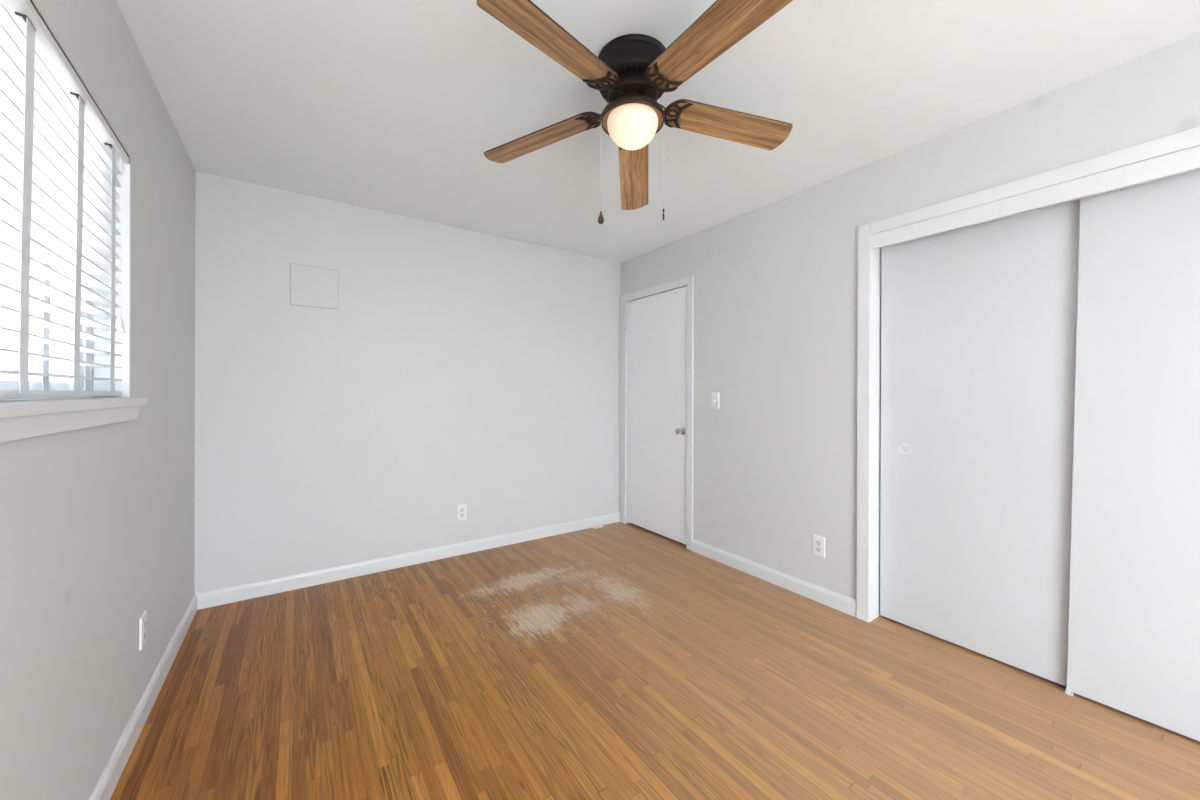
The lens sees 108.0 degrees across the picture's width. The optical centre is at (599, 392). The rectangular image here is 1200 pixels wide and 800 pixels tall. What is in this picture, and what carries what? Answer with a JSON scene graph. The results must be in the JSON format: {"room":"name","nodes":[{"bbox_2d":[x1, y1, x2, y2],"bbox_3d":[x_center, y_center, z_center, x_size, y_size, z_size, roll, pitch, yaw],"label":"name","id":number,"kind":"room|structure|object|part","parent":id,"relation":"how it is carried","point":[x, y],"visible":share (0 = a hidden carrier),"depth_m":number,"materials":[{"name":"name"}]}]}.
{"room":"empty bedroom","nodes":[
{"label":"empty bedroom","id":0,"kind":"room"},
{"bbox_2d":[0,0,194,799],"bbox_3d":[-0.731,-0.006,0.126,0.115,2.440,5.515,0,0,-35],"label":"wall","id":1,"kind":"structure","parent":0,"point":[97,523],"depth_m":1.33,"materials":[{"name":"paint"}]},
{"bbox_2d":[0,279,92,399],"bbox_3d":[-1.327,-0.413,0.913,0.030,0.888,1.259,0,0,-35],"label":"window","id":2,"kind":"structure","parent":1,"relation":"in","point":[4,384],"depth_m":1.31,"materials":[{"name":"white glass"}]},
{"bbox_2d":[0,0,129,398],"bbox_3d":[-1.276,-0.421,0.954,0.070,0.868,1.242,0,0,-35],"label":"window blind","id":3,"kind":"object","parent":1,"relation":"attached to","point":[59,153],"visible":1,"depth_m":1.08,"materials":[{"name":"faux wood"},{"name":"vinyl plastic"}]},
{"bbox_3d":[-1.280,0.003,0.948,0.051,0.017,1.232,0,0,-35],"label":"rail","id":4,"kind":"part","parent":3,"relation":"part of","materials":[{"name":"white plastic"}]},
{"bbox_3d":[-1.258,-0.826,0.979,0.010,0.059,1.216,0,0,-35],"label":"valance rail","id":5,"kind":"part","parent":3,"relation":"part of","materials":[{"name":"white plastic"}]},
{"bbox_3d":[-1.576,-0.513,1.431,0.002,0.533,0.005,0,0,-35],"label":"lift cord","id":6,"kind":"part","parent":3,"relation":"part of","materials":[{"name":"white fabric"}]},
{"bbox_3d":[-1.585,-0.506,1.443,0.002,0.546,0.005,0,0,-35],"label":"lift cord","id":7,"kind":"part","parent":3,"relation":"part of","materials":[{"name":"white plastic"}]},
{"bbox_2d":[0,406,139,442],"bbox_3d":[-1.240,0.070,0.975,0.015,0.047,1.368,0,0,-35],"label":"trim","id":8,"kind":"structure","parent":1,"relation":"attached to","point":[11,429],"depth_m":1.02,"materials":[{"name":"paint"}]},
{"bbox_2d":[0,397,146,418],"bbox_3d":[-1.269,0.032,0.955,0.111,0.030,1.409,0,0,-35],"label":"trim","id":9,"kind":"structure","parent":1,"relation":"attached to","point":[31,407],"depth_m":1.00,"materials":[{"name":"paint"}]},
{"bbox_2d":[32,0,129,397],"bbox_3d":[-1.279,-0.419,0.946,0.082,0.873,1.259,0,0,-35],"label":"trim","id":10,"kind":"structure","parent":1,"relation":"attached to","point":[123,349],"depth_m":1.47,"materials":[{"name":"paint"}]},
{"bbox_2d":[89,594,196,799],"bbox_3d":[-0.715,1.170,0.211,0.014,0.088,5.400,0,0,-35],"label":"baseboard","id":11,"kind":"structure","parent":1,"relation":"attached to","point":[104,789],"depth_m":1.56,"materials":[{"name":"paint"}]},
{"bbox_2d":[139,611,146,650],"bbox_3d":[-1.690,0.879,1.615,0.008,0.116,0.072,0,0,-35],"label":"wall outlet","id":12,"kind":"object","parent":1,"relation":"attached to","point":[143,619],"visible":1,"depth_m":1.60,"materials":[{"name":"white plastic"}]},
{"bbox_2d":[195,171,620,593],"bbox_3d":[-0.772,-0.010,3.522,3.915,2.440,0.115,0,0,-35],"label":"wall","id":13,"kind":"structure","parent":0,"point":[452,367],"depth_m":2.96,"materials":[{"name":"paint"}]},
{"bbox_2d":[290,263,337,308],"bbox_3d":[-1.793,-0.666,2.741,0.253,0.254,0.002,0,0,-35],"label":"access panel","id":14,"kind":"object","parent":13,"relation":"attached to","point":[310,286],"visible":1,"depth_m":2.74,"materials":[{"name":"paint"}]},
{"bbox_2d":[196,512,619,609],"bbox_3d":[-1.030,1.166,3.268,2.976,0.088,0.014,0,0,-35],"label":"baseboard","id":15,"kind":"structure","parent":13,"relation":"attached to","point":[207,599],"depth_m":2.95,"materials":[{"name":"paint"}]},
{"bbox_2d":[457,504,466,520],"bbox_3d":[-1.034,0.897,3.269,0.072,0.116,0.008,0,0,-35],"label":"wall outlet","id":16,"kind":"object","parent":13,"relation":"attached to","point":[461,509],"visible":1,"depth_m":3.27,"materials":[{"name":"white plastic"}]},
{"bbox_2d":[110,522,1199,799],"bbox_3d":[0.794,1.277,1.256,3.915,0.120,5.630,0,0,-35],"label":"floor","id":17,"kind":"structure","parent":0,"point":[618,660],"depth_m":1.73,"materials":[{"name":"brown wood"}]},
{"bbox_2d":[1065,687,1073,695],"bbox_3d":[1.919,1.208,1.779,0.068,0.024,0.022,0,0,-35],"label":"guide","id":18,"kind":"object","parent":17,"relation":"on","point":[1068,691],"visible":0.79,"depth_m":1.76,"materials":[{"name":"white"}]},
{"bbox_2d":[116,0,1199,262],"bbox_3d":[0.802,-1.283,1.253,3.915,0.120,5.630,0,0,-35],"label":"ceiling","id":19,"kind":"structure","parent":0,"point":[389,106],"depth_m":1.77,"materials":[{"name":"paint"}]},
{"bbox_2d":[477,0,792,223],"bbox_3d":[0.134,-0.925,1.579,1.236,0.598,1.212,0,0,-35],"label":"ceiling fan","id":20,"kind":"object","parent":19,"relation":"hanging from","point":[631,72],"visible":1,"depth_m":1.51,"materials":[{"name":"brown wood"}]},
{"bbox_3d":[-0.238,-1.030,1.769,0.516,0.006,0.139,-7,8,23],"label":"blade","id":21,"kind":"part","parent":20,"relation":"part of","materials":[{"name":"brown wood"}]},
{"bbox_3d":[-0.129,-1.052,1.317,0.139,0.006,0.513,14,12,38],"label":"blade","id":22,"kind":"part","parent":20,"relation":"part of","materials":[{"name":"brown wood"}]},
{"bbox_3d":[0.032,-0.861,1.616,0.061,0.375,0.006,0,0,-2],"label":"pull chain","id":23,"kind":"part","parent":20,"relation":"part of","materials":[{"name":"white metal"}]},
{"bbox_3d":[0.121,-1.117,1.615,0.175,0.022,0.175,0,0,-35],"label":"motor","id":24,"kind":"part","parent":20,"relation":"part of","materials":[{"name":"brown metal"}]},
{"bbox_3d":[0.120,-0.964,1.615,0.188,0.104,0.188,0,0,-35],"label":"lamp shade","id":25,"kind":"part","parent":20,"relation":"part of","materials":[{"name":"white glass"}]},
{"bbox_3d":[0.157,-1.002,2.003,0.139,0.006,0.522,-10,-12,3],"label":"blade","id":26,"kind":"part","parent":20,"relation":"part of","materials":[{"name":"brown wood"}]},
{"bbox_3d":[0.209,-0.866,1.615,0.061,0.365,0.006,0,0,-2],"label":"pull chain","id":27,"kind":"part","parent":20,"relation":"part of","materials":[{"name":"white metal"}]},
{"bbox_3d":[0.320,-1.042,1.281,0.139,0.006,0.514,13,-2,-31],"label":"blade","id":28,"kind":"part","parent":20,"relation":"part of","materials":[{"name":"brown wood"}]},
{"bbox_3d":[0.500,-1.045,1.703,0.514,0.006,0.139,5,-12,-13],"label":"blade","id":29,"kind":"part","parent":20,"relation":"part of","materials":[{"name":"brown wood"}]},
{"bbox_2d":[621,32,1199,599],"bbox_3d":[1.778,0.000,1.933,0.115,2.440,5.400,0,0,-35],"label":"wall","id":30,"kind":"structure","parent":0,"point":[776,283],"depth_m":2.58,"materials":[{"name":"paint"}]},
{"bbox_2d":[625,286,686,543],"bbox_3d":[0.452,0.176,3.719,0.103,2.031,0.777,0,0,-35],"label":"door","id":31,"kind":"structure","parent":30,"relation":"in","point":[656,325],"depth_m":3.70,"materials":[{"name":"paint"}]},
{"bbox_3d":[0.628,0.302,3.434,0.068,0.062,0.062,0,0,-35],"label":"handle","id":32,"kind":"part","parent":31,"relation":"part of","materials":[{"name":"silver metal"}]},
{"bbox_2d":[619,275,693,550],"bbox_3d":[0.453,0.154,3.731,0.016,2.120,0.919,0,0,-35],"label":"trim","id":33,"kind":"structure","parent":30,"relation":"attached to","point":[689,281],"depth_m":3.51,"materials":[{"name":"paint"}]},
{"bbox_2d":[711,393,718,408],"bbox_3d":[0.836,0.056,3.177,0.016,0.116,0.072,0,0,-35],"label":"light switch","id":34,"kind":"object","parent":30,"relation":"attached to","point":[714,396],"visible":1,"depth_m":3.17,"materials":[{"name":"white plastic"}]},
{"bbox_2d":[692,539,856,616],"bbox_3d":[1.054,1.173,2.861,0.014,0.088,1.203,0,0,-35],"label":"baseboard","id":35,"kind":"structure","parent":30,"relation":"attached to","point":[845,604],"depth_m":2.73,"materials":[{"name":"paint"}]},
{"bbox_2d":[813,535,824,557],"bbox_3d":[1.277,0.895,2.546,0.008,0.116,0.072,0,0,-35],"label":"wall outlet","id":36,"kind":"object","parent":30,"relation":"attached to","point":[818,541],"visible":1,"depth_m":2.54,"materials":[{"name":"white plastic"}]},
{"bbox_2d":[870,248,880,621],"bbox_3d":[1.900,0.183,1.756,0.115,2.074,1.484,0,0,-35],"label":"trim","id":37,"kind":"structure","parent":30,"relation":"attached to","point":[876,253],"depth_m":2.35,"materials":[{"name":"paint"}]},
{"bbox_2d":[880,199,1079,686],"bbox_3d":[1.744,0.198,2.066,0.033,2.017,0.745,0,0,-35],"label":"door","id":38,"kind":"structure","parent":30,"relation":"in","point":[979,321],"depth_m":2.00,"materials":[{"name":"paint"}]},
{"bbox_3d":[1.589,0.291,2.268,0.007,0.053,0.053,0,0,-35],"label":"recessed pull","id":39,"kind":"part","parent":38,"relation":"part of","materials":[{"name":"white"}]},
{"bbox_2d":[856,126,1199,622],"bbox_3d":[1.845,0.162,1.718,0.018,2.116,1.572,0,0,-35],"label":"trim","id":40,"kind":"structure","parent":30,"relation":"attached to","point":[1190,138],"depth_m":2.31,"materials":[{"name":"paint"}]},
{"bbox_2d":[871,146,1199,249],"bbox_3d":[1.854,-0.796,1.721,0.020,0.074,1.447,0,0,-35],"label":"trim","id":41,"kind":"structure","parent":30,"relation":"attached to","point":[1187,160],"depth_m":1.75,"materials":[{"name":"paint"}]},
{"bbox_2d":[1067,169,1199,740],"bbox_3d":[2.118,0.200,1.477,0.024,2.018,0.733,0,0,-35],"label":"door","id":42,"kind":"structure","parent":30,"relation":"in","point":[1134,622],"depth_m":1.62,"materials":[{"name":"paint"}]},
{"label":"outside","id":43,"kind":"structure","parent":0,"visible":0},
{"bbox_3d":[-12.075,1.886,16.604,80.000,0.250,45.515,0,0,-35],"label":"ground","id":44,"kind":"structure","parent":43,"visible":0},
{"bbox_2d":[0,238,72,381],"bbox_3d":[-14.584,-2.938,8.475,5.800,9.400,14.600,0,0,-35],"label":"neighbouring house","id":45,"kind":"structure","parent":44,"relation":"on","point":[7,362],"depth_m":9.31,"materials":[{"name":"grey"}]},
{"bbox_3d":[-11.921,-0.830,9.109,0.010,1.400,0.700,0,0,-35],"label":"pane","id":46,"kind":"part","parent":45,"relation":"part of","materials":[{"name":"white glass"}]},
{"bbox_3d":[-12.661,-0.834,10.178,0.010,1.400,0.900,0,0,-35],"label":"pane","id":47,"kind":"part","parent":45,"relation":"part of","materials":[{"name":"white glass"}]}
]}

